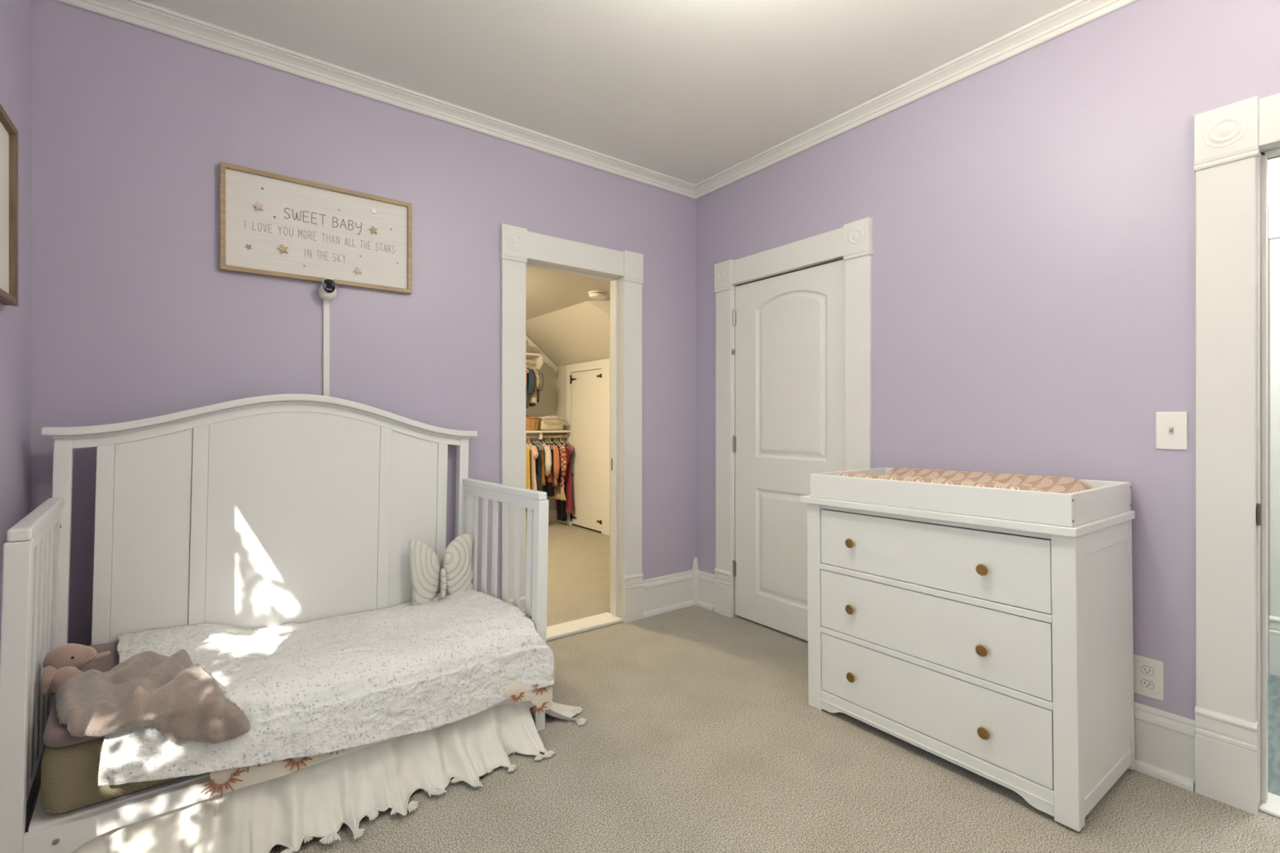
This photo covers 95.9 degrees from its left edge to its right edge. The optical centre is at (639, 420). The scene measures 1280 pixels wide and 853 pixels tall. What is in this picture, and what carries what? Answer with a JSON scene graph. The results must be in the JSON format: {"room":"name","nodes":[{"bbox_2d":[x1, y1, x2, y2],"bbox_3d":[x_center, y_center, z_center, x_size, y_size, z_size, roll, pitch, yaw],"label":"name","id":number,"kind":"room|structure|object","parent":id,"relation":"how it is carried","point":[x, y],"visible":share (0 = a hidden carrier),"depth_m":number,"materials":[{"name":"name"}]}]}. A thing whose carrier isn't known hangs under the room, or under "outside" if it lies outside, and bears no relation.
{"room":"children's room","nodes":[
{"label":"children's room","id":0,"kind":"room"},
{"bbox_2d":[0,0,31,644],"bbox_3d":[-0.996,-0.163,0.422,0.120,2.765,3.870,0,0,-37],"label":"wall","id":1,"kind":"structure","parent":0,"point":[15,15],"depth_m":1.86,"materials":[{"name":"purple paint"}]},
{"bbox_2d":[0,103,17,306],"bbox_3d":[-1.739,-0.613,1.534,0.028,0.531,0.522,0,0,-37],"label":"picture frame","id":2,"kind":"object","parent":1,"relation":"attached to","point":[8,131],"visible":1,"depth_m":1.71,"materials":[{"name":"brown wood"}]},
{"bbox_2d":[31,0,695,645],"bbox_3d":[-0.953,-0.163,2.951,3.232,2.765,0.120,0,0,-37],"label":"wall","id":3,"kind":"structure","parent":0,"point":[135,315],"depth_m":2.40,"materials":[{"name":"purple paint"}]},
{"bbox_2d":[219,161,412,293],"bbox_3d":[-1.385,-0.819,2.531,0.737,0.427,0.030,0,0,-37],"label":"wall sign","id":4,"kind":"object","parent":3,"relation":"attached to","point":[272,224],"visible":1,"depth_m":2.50,"materials":[{"name":"beige wood"}]},
{"bbox_2d":[323,299,329,396],"bbox_3d":[-1.383,0.205,2.545,0.025,1.530,0.012,0,0,-37],"label":"cable cover","id":5,"kind":"object","parent":3,"relation":"attached to","point":[326,303],"visible":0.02,"depth_m":2.54,"materials":[{"name":"white plastic"}]},
{"bbox_2d":[318,277,337,300],"bbox_3d":[-1.357,-0.573,2.511,0.070,0.095,0.097,0,0,-37],"label":"security camera","id":6,"kind":"object","parent":3,"relation":"attached to","point":[327,291],"visible":1,"depth_m":2.48,"materials":[{"name":"white plastic"}]},
{"bbox_2d":[56,0,695,199],"bbox_3d":[-0.848,-1.514,2.911,3.112,0.063,0.072,0,0,-37],"label":"trim","id":7,"kind":"structure","parent":3,"relation":"attached to","point":[140,13],"depth_m":2.58,"materials":[{"name":"white paint"}]},
{"bbox_2d":[499,223,643,622],"bbox_3d":[-0.394,0.095,3.351,0.930,2.250,0.166,0,0,-37],"label":"trim","id":8,"kind":"structure","parent":3,"relation":"attached to","point":[520,248],"depth_m":3.49,"materials":[{"name":"white paint"}]},
{"bbox_2d":[546,612,622,641],"bbox_3d":[-0.410,1.211,3.372,0.644,0.018,0.162,0,0,-37],"label":"sill","id":9,"kind":"structure","parent":3,"relation":"attached to","point":[563,629],"depth_m":3.40,"materials":[{"name":"white paint"}]},
{"bbox_2d":[643,569,694,618],"bbox_3d":[0.198,1.108,3.720,0.469,0.224,0.037,0,0,-37],"label":"baseboard","id":10,"kind":"structure","parent":3,"relation":"attached to","point":[673,592],"depth_m":3.70,"materials":[{"name":"white paint"}]},
{"bbox_2d":[525,345,555,511],"bbox_3d":[-1.796,0.045,6.548,3.650,2.350,0.100,0,0,-37],"label":"wall","id":11,"kind":"structure","parent":0,"point":[546,406],"depth_m":6.99,"materials":[{"name":"grey paint"}]},
{"bbox_2d":[525,352,542,369],"bbox_3d":[-2.062,-0.660,6.047,2.122,0.190,0.379,0,0,-37],"label":"closet shelf","id":12,"kind":"object","parent":11,"relation":"attached to","point":[529,356],"visible":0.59,"depth_m":6.57,"materials":[{"name":"white paint"}]},
{"bbox_2d":[526,340,528,352],"bbox_3d":[-1.305,-0.828,6.506,0.016,0.145,0.162,0,0,-37],"label":"book","id":13,"kind":"object","parent":12,"relation":"on","point":[526,340],"visible":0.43,"depth_m":6.44,"materials":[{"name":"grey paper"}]},
{"bbox_2d":[525,360,537,364],"bbox_3d":[-2.029,-0.665,5.984,2.099,0.040,0.040,0,0,-37],"label":"closet rod","id":14,"kind":"object","parent":12,"relation":"attached to","point":[527,362],"visible":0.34,"depth_m":6.56,"materials":[{"name":"brown wood"}]},
{"bbox_3d":[-1.322,-0.611,6.517,0.008,0.160,0.306,0,0,-37],"label":"clothes hanger","id":15,"kind":"object","parent":14,"relation":"hanging from","visible":0},
{"bbox_2d":[525,368,528,408],"bbox_3d":[-1.322,-0.365,6.517,0.094,0.454,0.171,0,0,-37],"label":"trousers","id":16,"kind":"object","parent":15,"relation":"hanging from","point":[526,385],"visible":0.18,"depth_m":6.46,"materials":[{"name":"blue fabric"}]},
{"bbox_2d":[525,509,556,524],"bbox_3d":[-2.101,1.150,6.247,2.700,0.140,0.015,0,0,-37],"label":"baseboard","id":17,"kind":"structure","parent":11,"relation":"attached to","point":[552,513],"depth_m":7.01,"materials":[{"name":"white paint"}]},
{"bbox_2d":[525,334,558,373],"bbox_3d":[-1.231,-0.845,6.879,0.550,0.540,0.050,0,0,-37],"label":"trim","id":18,"kind":"structure","parent":11,"relation":"attached to","point":[531,344],"depth_m":6.91,"materials":[{"name":"white paint"}]},
{"bbox_2d":[525,430,570,444],"bbox_3d":[-1.916,0.204,6.138,2.465,0.182,0.409,0,0,-37],"label":"closet shelf","id":19,"kind":"object","parent":11,"relation":"attached to","point":[540,433],"visible":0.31,"depth_m":6.65,"materials":[{"name":"white paint"}]},
{"bbox_2d":[525,417,540,431],"bbox_3d":[-1.264,0.036,6.548,0.268,0.159,0.328,0,0,-37],"label":"wicker basket","id":20,"kind":"object","parent":19,"relation":"on","point":[532,424],"visible":0.46,"depth_m":6.43,"materials":[{"name":"orange wicker"}]},
{"bbox_2d":[525,435,568,438],"bbox_3d":[-1.828,0.185,6.048,2.497,0.056,0.056,0,0,-37],"label":"closet rod","id":21,"kind":"object","parent":19,"relation":"attached to","point":[544,436],"visible":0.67,"depth_m":6.63,"materials":[{"name":"brown wood"}]},
{"bbox_3d":[-0.988,0.243,6.681,0.008,0.160,0.306,0,0,-37],"label":"clothes hanger","id":22,"kind":"object","parent":21,"relation":"hanging from","visible":0},
{"bbox_2d":[554,443,560,482],"bbox_3d":[-0.989,0.481,6.680,0.068,0.446,0.255,0,0,-37],"label":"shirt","id":23,"kind":"object","parent":22,"relation":"hanging from","point":[558,480],"visible":0.24,"depth_m":6.59,"materials":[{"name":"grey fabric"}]},
{"bbox_3d":[-0.960,0.243,6.702,0.008,0.160,0.306,0,0,-37],"label":"clothes hanger","id":24,"kind":"object","parent":21,"relation":"hanging from","visible":0},
{"bbox_2d":[548,443,566,500],"bbox_3d":[-0.966,0.583,6.698,0.083,0.648,0.407,0,0,-37],"label":"dress","id":25,"kind":"object","parent":24,"relation":"hanging from","point":[559,494],"visible":0.44,"depth_m":6.58,"materials":[{"name":"fabric"}]},
{"bbox_3d":[-1.080,0.243,6.612,0.008,0.160,0.306,0,0,-37],"label":"clothes hanger","id":26,"kind":"object","parent":21,"relation":"hanging from","visible":0},
{"bbox_2d":[544,446,552,483],"bbox_3d":[-1.080,0.481,6.612,0.062,0.445,0.278,0,0,-37],"label":"dress","id":27,"kind":"object","parent":26,"relation":"hanging from","point":[548,479],"visible":0.16,"depth_m":6.51,"materials":[{"name":"brown fabric"}]},
{"bbox_3d":[-1.176,0.243,6.539,0.008,0.160,0.306,0,0,-37],"label":"clothes hanger","id":28,"kind":"object","parent":21,"relation":"hanging from","visible":0},
{"bbox_2d":[529,443,542,491],"bbox_3d":[-1.176,0.529,6.540,0.104,0.544,0.190,0,0,-37],"label":"trousers","id":29,"kind":"object","parent":28,"relation":"hanging from","point":[538,477],"visible":0.38,"depth_m":6.47,"materials":[{"name":"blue fabric"}]},
{"bbox_3d":[-1.200,0.243,6.521,0.008,0.160,0.306,0,0,-37],"label":"clothes hanger","id":30,"kind":"object","parent":21,"relation":"hanging from","visible":0},
{"bbox_2d":[532,443,540,475],"bbox_3d":[-1.200,0.431,6.521,0.062,0.345,0.255,0,0,-37],"label":"hanging clothes","id":31,"kind":"object","parent":30,"relation":"hanging from","point":[537,460],"visible":0.37,"depth_m":6.43,"materials":[{"name":"grey fabric"}]},
{"bbox_3d":[-1.056,0.243,6.630,0.008,0.160,0.306,0,0,-37],"label":"clothes hanger","id":32,"kind":"object","parent":21,"relation":"hanging from","visible":0},
{"bbox_2d":[542,443,554,496],"bbox_3d":[-1.056,0.560,6.630,0.104,0.603,0.190,0,0,-37],"label":"trousers","id":33,"kind":"object","parent":32,"relation":"hanging from","point":[548,488],"visible":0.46,"depth_m":6.56,"materials":[{"name":"black fabric"}]},
{"bbox_3d":[-0.924,0.243,6.729,0.008,0.160,0.306,0,0,-37],"label":"clothes hanger","id":34,"kind":"object","parent":21,"relation":"hanging from","visible":0},
{"bbox_2d":[564,444,569,481],"bbox_3d":[-0.930,0.481,6.724,0.081,0.445,0.397,0,0,-37],"label":"hanging clothes","id":35,"kind":"object","parent":34,"relation":"hanging from","point":[567,456],"visible":0.16,"depth_m":6.59,"materials":[{"name":"red fabric"}]},
{"bbox_2d":[537,419,564,431],"bbox_3d":[-1.046,0.050,6.679,0.335,0.133,0.264,0,0,-37],"label":"canvas bag","id":36,"kind":"object","parent":19,"relation":"on","point":[544,425],"visible":0.75,"depth_m":6.57,"materials":[{"name":"beige fabric"}]},
{"bbox_2d":[537,417,562,417],"bbox_3d":[-1.001,-0.039,6.466,0.219,0.013,0.219,0,0,8],"label":"clothes hanger","id":37,"kind":"object","parent":36,"relation":"on","point":[538,417],"visible":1,"depth_m":6.45,"materials":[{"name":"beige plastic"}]},
{"bbox_2d":[541,416,564,419],"bbox_3d":[-0.983,-0.035,6.496,0.218,0.035,0.217,0,0,7],"label":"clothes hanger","id":38,"kind":"object","parent":36,"relation":"on","point":[545,416],"visible":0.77,"depth_m":6.50,"materials":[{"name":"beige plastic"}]},
{"bbox_2d":[544,416,567,422],"bbox_3d":[-0.992,-0.017,6.606,0.306,0.070,0.148,0,0,-40],"label":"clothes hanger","id":39,"kind":"object","parent":36,"relation":"on","point":[549,416],"visible":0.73,"depth_m":6.59,"materials":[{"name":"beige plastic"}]},
{"bbox_2d":[525,520,610,626],"bbox_3d":[-0.812,1.250,5.242,3.650,0.060,3.370,0,0,-37],"label":"floor","id":40,"kind":"structure","parent":0,"point":[579,586],"depth_m":4.61,"materials":[{"name":"beige carpet"}]},
{"bbox_2d":[525,301,610,366],"bbox_3d":[-0.585,-0.877,6.082,0.623,0.536,2.102,0,0,-37],"label":"ceiling","id":41,"kind":"structure","parent":0,"point":[579,333],"depth_m":6.17,"materials":[{"name":"grey paint"}]},
{"bbox_2d":[525,266,610,319],"bbox_3d":[-0.782,-1.170,5.202,3.650,0.080,3.270,0,0,-37],"label":"ceiling","id":42,"kind":"structure","parent":0,"point":[547,291],"depth_m":4.97,"materials":[{"name":"grey paint"}]},
{"bbox_2d":[588,290,608,299],"bbox_3d":[-0.369,-1.106,5.094,0.170,0.048,0.170,0,0,-37],"label":"ceiling light","id":43,"kind":"object","parent":42,"relation":"attached to","point":[597,295],"visible":1,"depth_m":5.04,"materials":[{"name":"white glass"}]},
{"bbox_2d":[555,358,608,523],"bbox_3d":[-0.374,0.250,6.248,0.060,1.940,2.090,0,0,-37],"label":"wall","id":44,"kind":"structure","parent":0,"point":[561,375],"depth_m":6.95,"materials":[{"name":"grey paint"}]},
{"bbox_2d":[566,358,610,536],"bbox_3d":[-0.591,0.281,6.460,0.032,1.877,0.910,0,0,-37],"label":"door","id":45,"kind":"structure","parent":44,"relation":"in","point":[588,392],"depth_m":6.42,"materials":[{"name":"white paint"}]},
{"bbox_2d":[590,300,610,315],"bbox_3d":[-0.092,-0.869,5.433,0.756,0.521,0.010,0,0,2],"label":"wall","id":46,"kind":"structure","parent":0,"point":[604,305],"depth_m":5.43,"materials":[{"name":"grey paint"}]},
{"bbox_2d":[141,0,1075,184],"bbox_3d":[0.259,-1.595,1.442,3.352,0.100,3.990,0,0,-37],"label":"ceiling","id":47,"kind":"structure","parent":0,"point":[688,91],"depth_m":2.44,"materials":[{"name":"white paint"}]},
{"bbox_2d":[25,604,1279,852],"bbox_3d":[0.948,1.250,1.773,4.612,0.060,4.050,0,0,-37],"label":"floor","id":48,"kind":"structure","parent":0,"point":[700,733],"depth_m":1.92,"materials":[{"name":"beige carpet"}]},
{"bbox_2d":[0,393,548,852],"bbox_3d":[-1.171,0.555,2.117,1.538,1.360,0.780,2,-1,-40],"label":"bed","id":49,"kind":"object","parent":48,"relation":"on","point":[304,508],"visible":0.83,"depth_m":2.21,"materials":[{"name":"white paint"}]},
{"bbox_2d":[40,737,186,813],"bbox_3d":[-1.165,0.903,2.098,1.352,0.178,0.712,2,-1,-40],"label":"mattress","id":50,"kind":"object","parent":49,"relation":"on","point":[68,774],"visible":0.09,"depth_m":1.44,"materials":[{"name":"beige fabric"}]},
{"bbox_2d":[42,643,119,747],"bbox_3d":[-1.566,0.784,1.752,0.287,0.046,0.723,2,-1,-40],"label":"sheet","id":51,"kind":"object","parent":50,"relation":"on","point":[55,735],"visible":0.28,"depth_m":1.46,"materials":[{"name":"fabric"}]},
{"bbox_2d":[97,589,554,786],"bbox_3d":[-1.082,0.895,2.135,1.300,0.307,0.787,0,0,-40],"label":"quilt","id":52,"kind":"object","parent":50,"relation":"on","point":[344,682],"visible":0.9,"depth_m":1.91,"materials":[{"name":"fabric"}]},
{"bbox_2d":[55,648,250,744],"bbox_3d":[-1.395,0.779,1.654,0.418,0.192,0.490,2,-1,-40],"label":"blanket","id":53,"kind":"object","parent":52,"relation":"on","point":[173,695],"visible":0.93,"depth_m":1.54,"materials":[{"name":"fabric"}]},
{"bbox_2d":[40,643,110,696],"bbox_3d":[-1.635,0.712,1.678,0.145,0.122,0.167,2,-1,-40],"label":"plush bunny","id":54,"kind":"object","parent":53,"relation":"on","point":[64,662],"visible":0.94,"depth_m":1.65,"materials":[{"name":"pink fabric"}]},
{"bbox_2d":[197,680,552,798],"bbox_3d":[-0.774,1.014,1.918,1.105,0.231,0.030,0,0,-39],"label":"fitted sheet","id":55,"kind":"object","parent":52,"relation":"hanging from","point":[221,782],"visible":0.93,"depth_m":1.69,"materials":[{"name":"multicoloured fabric"}]},
{"bbox_2d":[408,533,473,605],"bbox_3d":[-0.915,0.696,2.679,0.308,0.323,0.080,2,-1,-40],"label":"cushion","id":56,"kind":"object","parent":52,"relation":"on","point":[456,571],"visible":0.94,"depth_m":2.65,"materials":[{"name":"beige fabric"}]},
{"bbox_2d":[71,701,586,852],"bbox_3d":[-0.796,1.124,1.880,0.579,0.194,1.608,0,0,33],"label":"bed skirt","id":57,"kind":"object","parent":49,"relation":"attached to","point":[307,803],"visible":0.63,"depth_m":1.77,"materials":[{"name":"beige fabric"}]},
{"bbox_2d":[800,494,1134,831],"bbox_3d":[1.209,0.769,2.252,0.569,0.919,1.001,0,-1,-36],"label":"dresser","id":58,"kind":"object","parent":48,"relation":"on","point":[1001,651],"visible":0.99,"depth_m":1.94,"materials":[{"name":"white paint"}]},
{"bbox_2d":[809,467,1131,527],"bbox_3d":[1.225,0.270,2.242,0.568,0.098,0.933,0,-1,-36],"label":"tray","id":59,"kind":"object","parent":58,"relation":"on","point":[1106,499],"visible":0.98,"depth_m":1.95,"materials":[{"name":"white paint"}]},
{"bbox_2d":[834,467,1093,493],"bbox_3d":[1.213,0.261,2.258,0.516,0.103,0.826,0,-1,-36],"label":"changing pad","id":60,"kind":"object","parent":59,"relation":"in","point":[1065,485],"visible":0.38,"depth_m":2.20,"materials":[{"name":"beige fabric"}]},
{"bbox_2d":[695,0,1279,719],"bbox_3d":[1.514,-0.163,2.462,0.120,2.765,3.870,0,0,-37],"label":"wall","id":61,"kind":"structure","parent":0,"point":[1033,212],"depth_m":2.25,"materials":[{"name":"purple paint"}]},
{"bbox_2d":[691,556,699,604],"bbox_3d":[0.370,1.063,3.848,0.052,0.314,0.052,0,0,-37],"label":"trim","id":62,"kind":"structure","parent":61,"relation":"attached to","point":[695,570],"depth_m":3.83,"materials":[{"name":"white paint"}]},
{"bbox_2d":[695,570,715,611],"bbox_3d":[0.418,1.108,3.786,0.037,0.224,0.197,0,0,-37],"label":"baseboard","id":63,"kind":"structure","parent":61,"relation":"attached to","point":[706,580],"depth_m":3.77,"materials":[{"name":"white paint"}]},
{"bbox_2d":[733,615,808,644],"bbox_3d":[0.872,1.250,3.314,0.120,0.060,0.833,0,0,-37],"label":"door threshold","id":64,"kind":"structure","parent":61,"relation":"attached to","point":[736,616],"depth_m":3.37,"materials":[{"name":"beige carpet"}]},
{"bbox_2d":[731,259,844,640],"bbox_3d":[0.827,0.186,3.287,0.063,2.040,0.796,0,0,-37],"label":"door","id":65,"kind":"structure","parent":61,"relation":"in","point":[790,326],"depth_m":3.29,"materials":[{"name":"white paint"}]},
{"bbox_2d":[714,217,872,617],"bbox_3d":[0.859,0.111,3.304,0.166,2.219,1.079,0,0,-37],"label":"trim","id":66,"kind":"structure","parent":61,"relation":"attached to","point":[852,243],"depth_m":3.23,"materials":[{"name":"white paint"}]},
{"bbox_2d":[694,0,1137,199],"bbox_3d":[1.473,-1.514,2.356,0.072,0.063,3.750,0,0,-37],"label":"trim","id":67,"kind":"structure","parent":61,"relation":"attached to","point":[1077,13],"depth_m":2.58,"materials":[{"name":"white paint"}]},
{"bbox_2d":[1133,653,1164,701],"bbox_3d":[1.770,0.895,2.014,0.008,0.136,0.086,0,0,-37],"label":"power outlet","id":68,"kind":"object","parent":61,"relation":"attached to","point":[1148,673],"visible":0.91,"depth_m":2.01,"materials":[{"name":"white plastic"}]},
{"bbox_2d":[1141,666,1154,675],"bbox_3d":[1.769,0.871,2.013,0.001,0.027,0.035,0,0,-37],"label":"socket","id":69,"kind":"object","parent":68,"relation":"attached to","point":[1145,670],"depth_m":2.01,"materials":[{"name":"grey plastic"}]},
{"bbox_2d":[1141,679,1154,689],"bbox_3d":[1.769,0.919,2.013,0.001,0.027,0.035,0,0,-37],"label":"socket","id":70,"kind":"object","parent":68,"relation":"attached to","point":[1146,684],"depth_m":2.01,"materials":[{"name":"grey plastic"}]},
{"bbox_2d":[1133,702,1195,791],"bbox_3d":[1.482,1.108,2.373,0.037,0.224,1.164,0,0,-37],"label":"baseboard","id":71,"kind":"structure","parent":61,"relation":"attached to","point":[1165,741],"depth_m":1.97,"materials":[{"name":"white paint"}]},
{"bbox_2d":[1155,411,1187,449],"bbox_3d":[1.804,0.034,1.962,0.018,0.128,0.081,0,0,-37],"label":"light switch","id":72,"kind":"object","parent":61,"relation":"attached to","point":[1171,428],"visible":1,"depth_m":1.96,"materials":[{"name":"white plastic"}]},
{"bbox_2d":[1193,93,1279,815],"bbox_3d":[2.199,0.107,1.524,0.166,2.225,1.054,0,0,-37],"label":"trim","id":73,"kind":"structure","parent":61,"relation":"attached to","point":[1234,143],"depth_m":1.84,"materials":[{"name":"white paint"}]},
{"bbox_2d":[1258,792,1279,817],"bbox_3d":[2.218,1.214,1.539,0.135,0.012,0.768,0,0,-37],"label":"trim","id":74,"kind":"structure","parent":61,"relation":"attached to","point":[1272,807],"depth_m":1.81,"materials":[{"name":"white paint"}]},
{"bbox_2d":[1267,156,1279,625],"bbox_3d":[3.131,-0.155,2.791,0.100,2.750,3.050,0,0,-37],"label":"wall","id":75,"kind":"structure","parent":0,"point":[1273,164],"depth_m":2.81,"materials":[{"name":"white paint"}]},
{"bbox_2d":[1267,625,1269,673],"bbox_3d":[2.601,1.108,3.381,0.037,0.224,1.470,0,0,-37],"label":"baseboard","id":76,"kind":"structure","parent":75,"relation":"attached to","point":[1268,625],"depth_m":2.80,"materials":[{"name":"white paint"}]},
{"bbox_2d":[1268,199,1279,676],"bbox_3d":[3.324,0.080,2.428,0.050,2.280,0.924,0,0,-37],"label":"trim","id":77,"kind":"structure","parent":75,"relation":"attached to","point":[1273,205],"depth_m":2.77,"materials":[{"name":"white paint"}]},
{"bbox_3d":[-1.295,0.243,6.449,0.008,0.160,0.306,0,0,-37],"label":"clothes hanger","id":78,"kind":"object","parent":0,"visible":0},
{"bbox_2d":[525,444,530,488],"bbox_3d":[-1.294,0.551,6.451,0.064,0.586,0.341,0,0,-37],"label":"dress","id":79,"kind":"object","parent":78,"relation":"hanging from","point":[527,453],"visible":0.38,"depth_m":6.35,"materials":[{"name":"yellow fabric"}]},
{"bbox_3d":[-1.248,0.243,6.485,0.008,0.160,0.306,0,0,-37],"label":"clothes hanger","id":80,"kind":"object","parent":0,"visible":0},
{"bbox_2d":[527,443,538,490],"bbox_3d":[-1.254,0.541,6.481,0.082,0.566,0.436,0,0,-37],"label":"dress","id":81,"kind":"object","parent":80,"relation":"hanging from","point":[534,454],"visible":0.39,"depth_m":6.37,"materials":[{"name":"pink fabric"}]},
{"bbox_3d":[-1.152,0.243,6.558,0.008,0.160,0.306,0,0,-37],"label":"clothes hanger","id":82,"kind":"object","parent":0,"visible":0},
{"bbox_2d":[537,443,546,485],"bbox_3d":[-1.151,0.491,6.558,0.066,0.465,0.311,0,0,-37],"label":"dress","id":83,"kind":"object","parent":82,"relation":"hanging from","point":[543,480],"visible":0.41,"depth_m":6.46,"materials":[{"name":"brown fabric"}]},
{"bbox_3d":[-1.032,0.243,6.648,0.008,0.160,0.306,0,0,-37],"label":"clothes hanger","id":84,"kind":"object","parent":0,"visible":0},
{"bbox_2d":[551,444,559,487],"bbox_3d":[-1.038,0.503,6.643,0.082,0.488,0.407,0,0,-37],"label":"dress","id":85,"kind":"object","parent":84,"relation":"hanging from","point":[556,460],"visible":0.41,"depth_m":6.50,"materials":[{"name":"brown fabric"}]},
{"bbox_3d":[-0.888,0.243,6.756,0.008,0.160,0.306,0,0,-37],"label":"clothes hanger","id":86,"kind":"object","parent":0,"visible":0},
{"bbox_2d":[555,442,573,513],"bbox_3d":[-0.894,0.661,6.751,0.082,0.806,0.413,0,0,-37],"label":"dress","id":87,"kind":"object","parent":86,"relation":"hanging from","point":[569,508],"visible":0.38,"depth_m":6.65,"materials":[{"name":"red fabric"}]},
{"bbox_3d":[-1.286,-0.611,6.544,0.008,0.160,0.306,0,0,-37],"label":"clothes hanger","id":88,"kind":"object","parent":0,"visible":0},
{"bbox_2d":[528,368,536,394],"bbox_3d":[-1.292,-0.444,6.540,0.081,0.296,0.417,0,0,-37],"label":"jacket","id":89,"kind":"object","parent":88,"relation":"hanging from","point":[531,376],"visible":0.42,"depth_m":6.39,"materials":[{"name":"blue fabric"}]},
{"bbox_3d":[-1.112,0.243,6.588,0.008,0.160,0.306,0,0,-37],"label":"clothes hanger","id":90,"kind":"object","parent":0,"visible":0},
{"bbox_2d":[541,443,551,475],"bbox_3d":[-1.118,0.441,6.583,0.081,0.366,0.397,0,0,-37],"label":"shirt","id":91,"kind":"object","parent":90,"relation":"hanging from","point":[547,452],"visible":0.37,"depth_m":6.45,"materials":[{"name":"beige fabric"}]},
{"bbox_3d":[-1.230,-0.611,6.586,0.008,0.160,0.306,0,0,-37],"label":"clothes hanger","id":92,"kind":"object","parent":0,"visible":0},
{"bbox_2d":[528,368,539,406],"bbox_3d":[-1.236,-0.377,6.582,0.081,0.429,0.337,0,0,-37],"label":"sleepsuit","id":93,"kind":"object","parent":92,"relation":"hanging from","point":[532,398],"visible":0.55,"depth_m":6.52,"materials":[{"name":"fabric"}]},
{"bbox_3d":[-1.194,-0.611,6.613,0.008,0.160,0.306,0,0,-37],"label":"clothes hanger","id":94,"kind":"object","parent":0,"visible":0},
{"bbox_2d":[534,368,543,403],"bbox_3d":[-1.200,-0.397,6.609,0.083,0.389,0.357,0,0,-37],"label":"sleepsuit","id":95,"kind":"object","parent":94,"relation":"hanging from","point":[540,375],"visible":0.28,"depth_m":6.49,"materials":[{"name":"grey fabric"}]},
{"bbox_3d":[-0.856,0.243,6.780,0.008,0.160,0.306,0,0,-37],"label":"clothes hanger","id":96,"kind":"object","parent":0,"visible":0},
{"bbox_2d":[564,442,573,475],"bbox_3d":[-0.856,0.441,6.780,0.064,0.366,0.283,0,0,-37],"label":"hanging clothes","id":97,"kind":"object","parent":96,"relation":"hanging from","point":[568,443],"visible":0.32,"depth_m":6.68,"materials":[{"name":"grey"}]},
{"bbox_3d":[-0.916,0.243,6.735,0.008,0.160,0.306,0,0,-37],"label":"clothes hanger","id":98,"kind":"object","parent":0,"visible":0},
{"bbox_2d":[556,442,566,520],"bbox_3d":[-0.916,0.710,6.735,0.088,0.902,0.162,0,0,-37],"label":"leggings","id":99,"kind":"object","parent":98,"relation":"hanging from","point":[561,504],"visible":0.42,"depth_m":6.68,"materials":[{"name":"black fabric"}]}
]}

